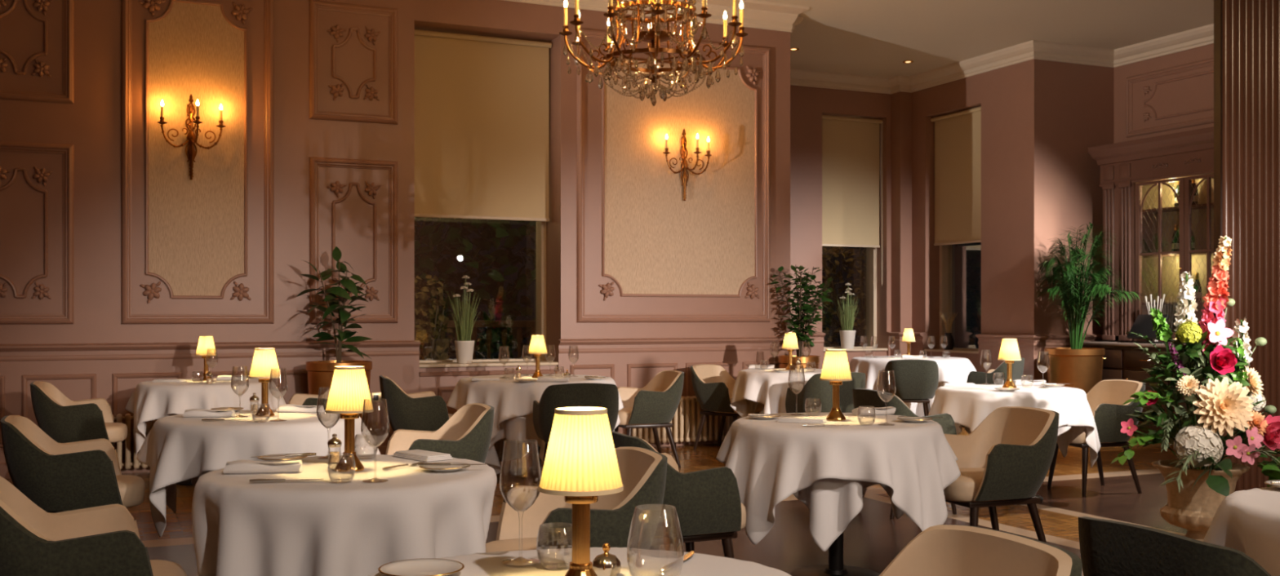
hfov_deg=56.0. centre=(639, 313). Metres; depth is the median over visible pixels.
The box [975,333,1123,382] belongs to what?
wainscoting
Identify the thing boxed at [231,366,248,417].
wine glass
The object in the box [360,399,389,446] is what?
bowl
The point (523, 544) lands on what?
seat cushion
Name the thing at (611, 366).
trim
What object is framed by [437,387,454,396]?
trim
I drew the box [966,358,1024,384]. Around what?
tub chair
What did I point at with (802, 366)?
bowl
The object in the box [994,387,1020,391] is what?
plate
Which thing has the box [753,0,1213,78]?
ceiling
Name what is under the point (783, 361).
planter
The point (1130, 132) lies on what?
trim
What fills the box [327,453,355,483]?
tumbler
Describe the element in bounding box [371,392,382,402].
wall socket
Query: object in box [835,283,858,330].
plant
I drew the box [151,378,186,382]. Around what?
folded napkin
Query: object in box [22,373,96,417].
trim
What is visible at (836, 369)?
table lamp
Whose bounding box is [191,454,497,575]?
tablecloth
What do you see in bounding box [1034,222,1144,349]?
palm
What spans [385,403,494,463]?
tub chair
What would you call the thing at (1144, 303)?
shelf
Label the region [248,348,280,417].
table lamp
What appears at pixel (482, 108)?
roller blind
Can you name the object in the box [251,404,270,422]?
tumbler
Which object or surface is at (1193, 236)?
champagne bottle
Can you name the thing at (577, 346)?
wine glass
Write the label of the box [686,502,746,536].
seat cushion
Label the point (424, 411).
tub chair
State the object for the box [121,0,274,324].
wall panel
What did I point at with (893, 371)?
bowl
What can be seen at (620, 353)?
wainscoting
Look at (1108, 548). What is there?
tub chair
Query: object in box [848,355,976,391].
tablecloth
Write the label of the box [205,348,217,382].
wine glass
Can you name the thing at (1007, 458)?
tub chair
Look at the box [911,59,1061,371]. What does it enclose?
wall
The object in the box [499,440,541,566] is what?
wine glass
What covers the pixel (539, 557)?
tumbler
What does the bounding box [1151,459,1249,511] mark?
bowl
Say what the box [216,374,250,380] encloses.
rolled napkin
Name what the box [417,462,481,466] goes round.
table knife
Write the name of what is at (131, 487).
seat cushion
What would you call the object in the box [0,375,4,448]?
trim
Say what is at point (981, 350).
wine glass
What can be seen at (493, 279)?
window
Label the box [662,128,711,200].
wall sconce
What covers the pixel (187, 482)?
round table
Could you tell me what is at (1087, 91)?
wall
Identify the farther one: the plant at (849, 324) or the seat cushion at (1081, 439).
the plant at (849, 324)
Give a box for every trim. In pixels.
[0,0,74,103]
[0,141,74,324]
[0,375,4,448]
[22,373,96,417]
[111,372,182,443]
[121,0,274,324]
[197,371,249,378]
[277,369,308,395]
[309,0,397,124]
[309,156,397,323]
[419,368,559,453]
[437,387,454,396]
[499,0,809,32]
[569,364,614,381]
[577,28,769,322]
[626,363,677,387]
[685,362,733,396]
[742,361,779,369]
[790,16,1213,93]
[1125,57,1213,137]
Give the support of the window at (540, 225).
in the wall at (92, 124)
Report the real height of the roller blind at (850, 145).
2.179 m
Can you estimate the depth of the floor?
7.58 m
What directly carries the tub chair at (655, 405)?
on the floor
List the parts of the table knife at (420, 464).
knife handle, knife blade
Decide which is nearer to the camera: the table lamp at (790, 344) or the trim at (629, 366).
the table lamp at (790, 344)
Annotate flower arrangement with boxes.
[1111,235,1279,496]
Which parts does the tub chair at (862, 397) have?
leg, leg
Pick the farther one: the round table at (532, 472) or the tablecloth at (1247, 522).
the round table at (532, 472)
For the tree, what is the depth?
27.40 m
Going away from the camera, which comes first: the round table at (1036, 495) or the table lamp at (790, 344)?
the round table at (1036, 495)
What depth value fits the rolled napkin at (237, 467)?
3.86 m
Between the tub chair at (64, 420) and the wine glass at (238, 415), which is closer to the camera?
the wine glass at (238, 415)
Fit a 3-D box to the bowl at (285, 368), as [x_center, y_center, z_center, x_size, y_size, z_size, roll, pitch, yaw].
[-1.729,0.335,5.757,0.087,0.145,0.087,0,0,-24]
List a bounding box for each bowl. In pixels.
[231,366,248,395]
[268,368,288,398]
[315,387,339,428]
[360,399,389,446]
[499,440,541,511]
[787,365,804,393]
[876,370,895,402]
[1036,352,1049,372]
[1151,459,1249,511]
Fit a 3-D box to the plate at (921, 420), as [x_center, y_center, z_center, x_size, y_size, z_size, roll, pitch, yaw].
[1.302,0.504,5.709,0.166,0.016,0.166,0,0,-24]
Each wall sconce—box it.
[157,94,226,180]
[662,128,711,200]
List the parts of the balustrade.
handrail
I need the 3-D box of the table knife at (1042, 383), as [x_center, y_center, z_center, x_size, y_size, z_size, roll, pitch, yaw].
[2.924,0.490,8.431,0.218,0.011,0.016,0,0,0]
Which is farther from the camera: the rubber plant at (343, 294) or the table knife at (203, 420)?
the rubber plant at (343, 294)
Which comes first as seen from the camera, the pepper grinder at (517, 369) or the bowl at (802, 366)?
the bowl at (802, 366)
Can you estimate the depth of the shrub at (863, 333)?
18.15 m
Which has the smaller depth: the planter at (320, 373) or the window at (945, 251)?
the planter at (320, 373)
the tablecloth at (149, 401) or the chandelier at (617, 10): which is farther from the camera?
the tablecloth at (149, 401)
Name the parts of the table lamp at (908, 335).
lamp stem, lamp shade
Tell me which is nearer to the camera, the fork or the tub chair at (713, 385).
the fork
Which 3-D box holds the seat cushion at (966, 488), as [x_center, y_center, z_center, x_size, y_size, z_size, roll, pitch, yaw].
[1.677,0.857,6.072,0.470,0.123,0.411,0,0,-20]
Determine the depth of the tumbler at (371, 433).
4.25 m
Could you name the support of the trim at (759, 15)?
attached to the wall at (92, 124)
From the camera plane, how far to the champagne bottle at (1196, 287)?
12.75 m
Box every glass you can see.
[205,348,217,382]
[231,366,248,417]
[268,368,288,421]
[315,387,339,458]
[360,399,389,483]
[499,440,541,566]
[568,346,578,376]
[626,506,684,575]
[787,365,804,415]
[876,370,895,426]
[980,350,992,384]
[1036,352,1049,388]
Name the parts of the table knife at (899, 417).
knife handle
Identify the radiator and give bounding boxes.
[112,413,155,469]
[631,395,762,444]
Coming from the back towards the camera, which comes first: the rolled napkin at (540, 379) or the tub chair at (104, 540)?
the rolled napkin at (540, 379)
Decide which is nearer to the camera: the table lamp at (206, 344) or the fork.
the fork
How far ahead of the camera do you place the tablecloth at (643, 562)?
2.47 m
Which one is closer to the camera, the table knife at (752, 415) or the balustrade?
the table knife at (752, 415)
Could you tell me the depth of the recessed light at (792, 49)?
13.77 m
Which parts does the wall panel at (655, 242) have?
scooped moulding, wallpaper panel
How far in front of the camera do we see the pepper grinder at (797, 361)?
11.07 m
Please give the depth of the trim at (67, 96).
9.46 m
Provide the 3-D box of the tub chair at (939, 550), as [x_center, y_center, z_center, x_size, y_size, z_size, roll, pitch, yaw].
[0.546,0.883,2.520,0.614,0.801,0.575,0,0,-24]
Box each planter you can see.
[306,360,372,427]
[777,355,819,368]
[1044,347,1104,394]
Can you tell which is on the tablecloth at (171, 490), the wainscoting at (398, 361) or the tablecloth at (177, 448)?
the tablecloth at (177, 448)
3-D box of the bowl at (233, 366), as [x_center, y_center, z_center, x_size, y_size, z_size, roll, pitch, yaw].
[-1.986,0.335,5.978,0.087,0.145,0.087,0,0,-24]
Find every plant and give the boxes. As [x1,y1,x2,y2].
[297,246,372,363]
[448,275,480,341]
[770,265,833,356]
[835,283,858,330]
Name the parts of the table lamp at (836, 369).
shade trim, shade trim, lamp stem, lamp shade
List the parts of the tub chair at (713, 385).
leg, leg, seat frame, leg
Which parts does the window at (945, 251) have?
sill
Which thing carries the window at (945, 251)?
in the wall at (1020, 104)
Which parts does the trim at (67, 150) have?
cartouche moulding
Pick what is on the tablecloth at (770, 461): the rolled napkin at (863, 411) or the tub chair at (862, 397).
the rolled napkin at (863, 411)
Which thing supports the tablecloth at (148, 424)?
on the round table at (187, 482)
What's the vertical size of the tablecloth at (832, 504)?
0.538 m
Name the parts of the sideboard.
cupboard door, drawer, drawer, cupboard door, cupboard door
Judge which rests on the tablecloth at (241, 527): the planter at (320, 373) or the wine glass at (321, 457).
the wine glass at (321, 457)
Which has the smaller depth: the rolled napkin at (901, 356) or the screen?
the screen
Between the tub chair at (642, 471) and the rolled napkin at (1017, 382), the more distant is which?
the rolled napkin at (1017, 382)
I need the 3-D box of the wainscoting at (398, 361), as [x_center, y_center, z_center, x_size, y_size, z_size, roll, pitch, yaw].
[-5.215,0.759,9.191,7.148,1.042,0.085,0,0,-24]
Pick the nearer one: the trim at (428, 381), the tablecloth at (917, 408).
the trim at (428, 381)
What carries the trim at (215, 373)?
attached to the wall at (92, 124)
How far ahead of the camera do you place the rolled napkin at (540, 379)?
9.06 m
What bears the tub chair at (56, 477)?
on the floor
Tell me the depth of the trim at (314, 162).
10.44 m
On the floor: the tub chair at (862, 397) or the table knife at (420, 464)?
the tub chair at (862, 397)
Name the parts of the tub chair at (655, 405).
leg, seat frame, leg, leg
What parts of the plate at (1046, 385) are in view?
plate dish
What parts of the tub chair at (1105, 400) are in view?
leg, leg, seat frame, leg, leg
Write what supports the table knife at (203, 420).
on the tablecloth at (177, 448)
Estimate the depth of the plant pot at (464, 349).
10.86 m
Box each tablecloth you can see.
[124,377,286,458]
[136,408,380,537]
[145,413,177,436]
[165,471,211,513]
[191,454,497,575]
[367,546,791,575]
[446,374,623,439]
[484,413,545,474]
[715,412,960,544]
[730,368,822,417]
[792,478,880,551]
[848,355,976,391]
[903,382,947,417]
[928,384,1100,468]
[954,422,1085,457]
[1202,486,1279,575]
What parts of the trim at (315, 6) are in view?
cartouche moulding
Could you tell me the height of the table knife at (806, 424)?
0.011 m
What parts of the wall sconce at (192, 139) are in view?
sconce arm, sconce arm, sconce arm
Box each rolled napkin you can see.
[182,408,235,417]
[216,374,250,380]
[222,459,303,474]
[276,404,324,413]
[537,376,569,382]
[747,364,774,368]
[851,406,895,416]
[900,355,923,358]
[1013,379,1045,385]
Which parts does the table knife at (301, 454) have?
knife blade, knife handle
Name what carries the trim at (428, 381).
in the wall at (92, 124)
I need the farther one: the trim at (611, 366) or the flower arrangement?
the trim at (611, 366)
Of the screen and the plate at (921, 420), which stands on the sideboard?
the screen
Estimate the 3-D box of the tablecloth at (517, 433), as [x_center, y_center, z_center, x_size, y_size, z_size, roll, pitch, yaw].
[-0.832,0.877,9.634,1.228,0.707,1.230,0,0,14]
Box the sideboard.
[1082,341,1209,436]
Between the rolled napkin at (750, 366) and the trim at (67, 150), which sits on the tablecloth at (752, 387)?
the rolled napkin at (750, 366)
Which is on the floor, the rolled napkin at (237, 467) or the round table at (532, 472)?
the round table at (532, 472)
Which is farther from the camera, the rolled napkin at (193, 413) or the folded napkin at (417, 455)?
the rolled napkin at (193, 413)
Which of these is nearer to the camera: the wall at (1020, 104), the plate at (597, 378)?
the plate at (597, 378)
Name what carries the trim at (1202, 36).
attached to the wall at (1020, 104)
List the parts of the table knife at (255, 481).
knife handle, knife blade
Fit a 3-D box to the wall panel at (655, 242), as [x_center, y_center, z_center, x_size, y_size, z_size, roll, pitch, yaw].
[0.361,-1.295,11.708,2.080,2.760,0.059,0,0,-24]
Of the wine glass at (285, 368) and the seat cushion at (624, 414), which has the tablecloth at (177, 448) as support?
the wine glass at (285, 368)
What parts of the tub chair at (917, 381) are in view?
seat frame, leg, leg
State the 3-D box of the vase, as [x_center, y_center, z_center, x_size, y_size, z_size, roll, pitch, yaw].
[3.850,0.220,15.010,0.208,0.461,0.214,0,0,-8]
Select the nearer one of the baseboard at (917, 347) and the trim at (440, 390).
the trim at (440, 390)
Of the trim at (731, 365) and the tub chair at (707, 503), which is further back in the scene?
the trim at (731, 365)
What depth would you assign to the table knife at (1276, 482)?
3.49 m
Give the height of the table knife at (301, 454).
0.011 m
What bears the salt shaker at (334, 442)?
on the tablecloth at (241, 527)
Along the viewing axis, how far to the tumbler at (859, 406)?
5.54 m
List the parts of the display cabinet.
cornice, cabinet door, panel, cabinet door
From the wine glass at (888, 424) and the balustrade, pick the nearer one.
the wine glass at (888, 424)
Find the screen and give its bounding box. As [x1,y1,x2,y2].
[1126,315,1169,343]
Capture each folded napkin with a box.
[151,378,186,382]
[392,449,453,462]
[471,377,500,381]
[777,416,827,423]
[942,382,976,386]
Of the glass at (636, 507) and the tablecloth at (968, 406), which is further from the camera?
the tablecloth at (968, 406)
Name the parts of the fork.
fork handle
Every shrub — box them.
[414,275,453,359]
[822,246,866,346]
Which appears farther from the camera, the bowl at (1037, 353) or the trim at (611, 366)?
the trim at (611, 366)
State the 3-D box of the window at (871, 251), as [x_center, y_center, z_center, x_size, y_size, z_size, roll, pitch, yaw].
[2.687,-1.035,15.618,0.985,3.030,0.410,0,0,-24]
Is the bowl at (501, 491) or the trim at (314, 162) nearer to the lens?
the bowl at (501, 491)
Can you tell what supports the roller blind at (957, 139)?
attached to the window at (945, 251)
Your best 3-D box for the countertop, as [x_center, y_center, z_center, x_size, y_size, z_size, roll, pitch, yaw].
[5.620,0.333,12.786,0.690,0.035,1.930,0,0,-24]
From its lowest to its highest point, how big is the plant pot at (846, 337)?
0.236 m
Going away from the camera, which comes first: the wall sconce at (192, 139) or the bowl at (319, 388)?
the bowl at (319, 388)
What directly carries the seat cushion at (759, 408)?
on the tub chair at (713, 385)
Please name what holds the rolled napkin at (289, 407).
on the tablecloth at (177, 448)
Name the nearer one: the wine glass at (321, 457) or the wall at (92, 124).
the wine glass at (321, 457)
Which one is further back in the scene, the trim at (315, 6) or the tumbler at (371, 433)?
the trim at (315, 6)
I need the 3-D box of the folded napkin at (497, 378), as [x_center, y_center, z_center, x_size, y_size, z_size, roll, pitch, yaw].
[-1.187,0.503,9.261,0.220,0.018,0.110,0,0,-9]
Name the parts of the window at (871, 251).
sill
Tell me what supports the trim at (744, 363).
attached to the wall at (92, 124)
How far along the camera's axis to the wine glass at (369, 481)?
3.67 m
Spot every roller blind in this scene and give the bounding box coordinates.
[414,29,551,222]
[822,115,882,286]
[930,106,981,245]
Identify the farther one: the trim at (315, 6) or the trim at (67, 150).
the trim at (315, 6)
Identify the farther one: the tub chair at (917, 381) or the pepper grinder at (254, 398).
the tub chair at (917, 381)
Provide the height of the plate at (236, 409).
0.016 m
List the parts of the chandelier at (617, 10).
candle bulb, arm, arm, arm, arm, arm, central stem, arm, arm, arm, arm, arm, arm, candle bulb, candle bulb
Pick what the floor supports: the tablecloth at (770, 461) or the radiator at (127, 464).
the radiator at (127, 464)
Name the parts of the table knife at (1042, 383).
knife handle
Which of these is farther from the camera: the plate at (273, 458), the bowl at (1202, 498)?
the bowl at (1202, 498)
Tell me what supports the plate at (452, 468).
on the tablecloth at (241, 527)
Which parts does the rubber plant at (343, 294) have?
plant stem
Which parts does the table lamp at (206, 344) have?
lamp stem, lamp shade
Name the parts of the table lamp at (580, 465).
shade trim, shade trim, lamp stem, lamp shade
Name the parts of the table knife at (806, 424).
knife handle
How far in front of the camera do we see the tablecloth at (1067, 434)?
8.27 m
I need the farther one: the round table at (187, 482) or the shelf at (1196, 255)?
the shelf at (1196, 255)
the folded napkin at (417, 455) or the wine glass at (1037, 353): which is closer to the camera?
the folded napkin at (417, 455)
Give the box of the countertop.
[1082,341,1196,347]
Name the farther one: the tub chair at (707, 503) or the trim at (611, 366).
the trim at (611, 366)
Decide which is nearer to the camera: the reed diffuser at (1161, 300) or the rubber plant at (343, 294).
the rubber plant at (343, 294)
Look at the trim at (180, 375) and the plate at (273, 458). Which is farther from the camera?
the trim at (180, 375)
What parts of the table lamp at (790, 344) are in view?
lamp stem, lamp shade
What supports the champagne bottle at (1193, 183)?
on the display cabinet
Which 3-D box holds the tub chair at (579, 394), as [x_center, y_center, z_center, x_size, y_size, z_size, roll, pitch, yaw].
[-0.466,0.883,8.666,0.575,0.801,0.614,0,0,-14]
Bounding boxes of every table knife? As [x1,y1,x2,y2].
[201,418,246,421]
[248,479,324,483]
[250,453,315,457]
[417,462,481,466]
[659,551,693,573]
[747,413,771,416]
[801,423,846,426]
[897,416,943,418]
[1041,382,1072,384]
[1270,480,1279,484]
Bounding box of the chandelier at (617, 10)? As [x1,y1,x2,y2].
[559,0,748,106]
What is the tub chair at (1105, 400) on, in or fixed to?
on the floor
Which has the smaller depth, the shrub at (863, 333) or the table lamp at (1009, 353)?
the table lamp at (1009, 353)
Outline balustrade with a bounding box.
[415,320,536,359]
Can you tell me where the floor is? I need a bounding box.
[5,425,1186,575]
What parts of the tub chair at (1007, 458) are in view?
leg, seat frame, leg, leg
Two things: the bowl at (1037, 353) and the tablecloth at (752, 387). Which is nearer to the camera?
the bowl at (1037, 353)
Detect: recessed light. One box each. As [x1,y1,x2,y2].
[790,48,799,50]
[902,60,913,63]
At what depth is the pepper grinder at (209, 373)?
8.76 m
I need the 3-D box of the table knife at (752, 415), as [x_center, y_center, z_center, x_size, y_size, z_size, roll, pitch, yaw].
[0.632,0.490,5.857,0.218,0.011,0.016,0,0,-8]
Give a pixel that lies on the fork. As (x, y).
(416, 464)
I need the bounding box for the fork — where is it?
[382,462,424,470]
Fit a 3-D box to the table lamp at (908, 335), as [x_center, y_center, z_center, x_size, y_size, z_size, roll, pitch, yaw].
[3.092,0.343,13.855,0.155,0.339,0.155,0,0,-24]
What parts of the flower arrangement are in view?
flower stem, flower stem, flower stem, flower stem, flower, flower stem, flower stem, flower stem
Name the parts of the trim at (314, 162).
cartouche moulding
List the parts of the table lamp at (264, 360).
shade trim, shade trim, lamp stem, lamp shade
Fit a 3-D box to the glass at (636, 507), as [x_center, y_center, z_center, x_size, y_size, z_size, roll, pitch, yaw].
[0.029,0.439,2.276,0.109,0.146,0.109,0,0,-24]
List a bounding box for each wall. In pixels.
[0,0,790,372]
[790,84,911,364]
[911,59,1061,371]
[1061,62,1114,334]
[1114,44,1213,143]
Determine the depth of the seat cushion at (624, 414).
9.87 m
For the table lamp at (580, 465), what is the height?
0.339 m
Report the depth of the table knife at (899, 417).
5.69 m
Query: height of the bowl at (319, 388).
0.145 m
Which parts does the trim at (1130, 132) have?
scooped moulding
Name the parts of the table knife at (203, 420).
knife handle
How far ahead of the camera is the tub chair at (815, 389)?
9.98 m
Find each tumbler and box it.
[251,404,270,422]
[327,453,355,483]
[355,433,377,459]
[536,523,572,569]
[804,399,821,416]
[857,406,875,425]
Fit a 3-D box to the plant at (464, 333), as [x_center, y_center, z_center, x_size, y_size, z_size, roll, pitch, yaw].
[-1.618,-0.035,10.937,0.293,0.622,0.288,0,0,-24]
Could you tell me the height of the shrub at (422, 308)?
1.992 m
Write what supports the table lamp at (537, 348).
on the tablecloth at (510, 398)
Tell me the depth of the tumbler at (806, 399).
6.04 m
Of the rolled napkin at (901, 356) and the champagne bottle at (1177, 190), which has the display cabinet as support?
the champagne bottle at (1177, 190)
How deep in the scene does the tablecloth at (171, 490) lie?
6.02 m
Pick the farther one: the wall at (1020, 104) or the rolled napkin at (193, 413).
the wall at (1020, 104)
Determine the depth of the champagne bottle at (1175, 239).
12.94 m
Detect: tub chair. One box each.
[0,415,145,512]
[0,475,186,575]
[30,381,127,447]
[288,388,330,409]
[379,375,453,431]
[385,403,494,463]
[485,446,667,552]
[532,382,618,471]
[610,430,746,559]
[613,370,684,467]
[690,364,763,450]
[785,372,866,413]
[852,388,956,519]
[878,524,1082,575]
[882,360,938,416]
[943,406,1058,542]
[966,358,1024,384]
[1047,379,1145,496]
[1078,516,1271,575]
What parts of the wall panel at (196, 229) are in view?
wallpaper panel, scooped moulding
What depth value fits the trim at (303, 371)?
10.18 m
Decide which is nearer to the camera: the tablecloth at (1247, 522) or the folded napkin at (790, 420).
the tablecloth at (1247, 522)
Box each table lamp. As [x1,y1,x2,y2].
[195,336,217,381]
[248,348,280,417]
[324,365,373,471]
[528,335,547,377]
[538,406,623,575]
[782,333,799,370]
[819,349,852,421]
[902,328,915,355]
[997,338,1021,388]
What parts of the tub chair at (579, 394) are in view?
leg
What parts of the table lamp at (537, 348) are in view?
lamp stem, lamp shade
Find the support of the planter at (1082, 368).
on the floor
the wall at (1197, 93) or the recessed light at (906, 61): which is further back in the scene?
the recessed light at (906, 61)
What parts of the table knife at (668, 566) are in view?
knife handle, knife blade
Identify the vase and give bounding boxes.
[939,312,957,350]
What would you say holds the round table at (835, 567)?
on the floor
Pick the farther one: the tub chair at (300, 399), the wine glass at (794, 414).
the tub chair at (300, 399)
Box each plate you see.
[210,407,244,412]
[257,453,306,461]
[377,558,464,575]
[418,462,470,471]
[515,378,537,382]
[584,377,605,379]
[746,413,781,419]
[773,369,791,372]
[896,417,932,422]
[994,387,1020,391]
[1040,383,1065,386]
[1264,480,1279,488]
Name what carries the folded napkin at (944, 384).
on the tablecloth at (968, 406)
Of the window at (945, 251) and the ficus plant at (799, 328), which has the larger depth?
the window at (945, 251)
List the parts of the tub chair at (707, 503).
leg, leg, seat frame, leg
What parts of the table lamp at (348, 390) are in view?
shade trim, lamp shade, shade trim, lamp stem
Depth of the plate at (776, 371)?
10.50 m
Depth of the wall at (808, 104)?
15.51 m
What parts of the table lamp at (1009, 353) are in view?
shade trim, shade trim, lamp stem, lamp shade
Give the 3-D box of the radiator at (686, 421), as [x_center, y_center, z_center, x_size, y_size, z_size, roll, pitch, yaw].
[0.545,1.040,11.638,1.408,0.481,0.156,0,0,-24]
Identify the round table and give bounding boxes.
[176,478,194,486]
[508,442,542,477]
[790,532,879,575]
[1035,494,1043,502]
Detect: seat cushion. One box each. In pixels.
[68,475,145,511]
[104,422,127,442]
[150,560,186,575]
[485,537,538,552]
[617,407,657,425]
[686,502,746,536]
[711,397,763,413]
[943,467,1008,502]
[1071,431,1112,444]
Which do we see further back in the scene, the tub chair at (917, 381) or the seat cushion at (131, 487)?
the tub chair at (917, 381)
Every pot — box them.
[454,340,474,364]
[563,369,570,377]
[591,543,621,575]
[839,330,855,349]
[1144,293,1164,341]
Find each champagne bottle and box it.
[1171,224,1179,251]
[1174,181,1179,206]
[1191,179,1198,204]
[1191,231,1195,250]
[1193,273,1201,302]
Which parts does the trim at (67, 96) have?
cartouche moulding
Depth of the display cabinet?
13.18 m
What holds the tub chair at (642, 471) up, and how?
on the floor
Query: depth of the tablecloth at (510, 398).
9.07 m
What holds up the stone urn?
on the floor
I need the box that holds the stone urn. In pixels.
[1151,459,1249,541]
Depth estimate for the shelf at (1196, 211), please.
12.96 m
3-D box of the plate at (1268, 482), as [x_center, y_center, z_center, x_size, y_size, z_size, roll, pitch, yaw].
[1.915,0.504,3.513,0.166,0.016,0.166,0,0,-24]
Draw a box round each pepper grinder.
[205,369,213,384]
[249,392,258,413]
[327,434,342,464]
[515,365,521,377]
[795,358,800,369]
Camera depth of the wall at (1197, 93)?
13.34 m
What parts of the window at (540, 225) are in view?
sill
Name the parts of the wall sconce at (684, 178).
sconce arm, sconce arm, sconce arm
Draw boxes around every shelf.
[1142,203,1213,214]
[1142,251,1213,257]
[1142,302,1204,305]
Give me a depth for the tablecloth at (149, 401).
8.72 m
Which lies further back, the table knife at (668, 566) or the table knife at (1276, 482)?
the table knife at (1276, 482)
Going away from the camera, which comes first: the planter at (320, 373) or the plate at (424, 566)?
the plate at (424, 566)
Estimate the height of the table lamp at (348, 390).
0.339 m
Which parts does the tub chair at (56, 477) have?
seat frame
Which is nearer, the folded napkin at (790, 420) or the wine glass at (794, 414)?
the folded napkin at (790, 420)
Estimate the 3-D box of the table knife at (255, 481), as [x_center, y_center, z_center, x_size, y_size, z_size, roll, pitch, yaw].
[-1.073,0.506,3.659,0.218,0.011,0.016,0,0,-12]
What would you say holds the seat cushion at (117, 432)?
on the tub chair at (64, 420)
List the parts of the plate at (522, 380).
plate dish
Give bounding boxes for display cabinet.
[1087,126,1213,342]
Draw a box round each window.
[414,217,536,359]
[415,35,558,368]
[823,247,887,351]
[924,111,978,354]
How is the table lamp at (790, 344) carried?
on the tablecloth at (752, 387)
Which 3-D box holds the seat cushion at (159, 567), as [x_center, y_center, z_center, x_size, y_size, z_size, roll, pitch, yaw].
[-1.645,0.857,3.714,0.470,0.123,0.411,0,0,-26]
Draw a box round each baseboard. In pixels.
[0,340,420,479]
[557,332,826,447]
[886,332,925,356]
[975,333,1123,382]
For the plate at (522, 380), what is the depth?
9.03 m
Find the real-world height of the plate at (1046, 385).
0.016 m
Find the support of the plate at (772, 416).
on the tablecloth at (770, 461)

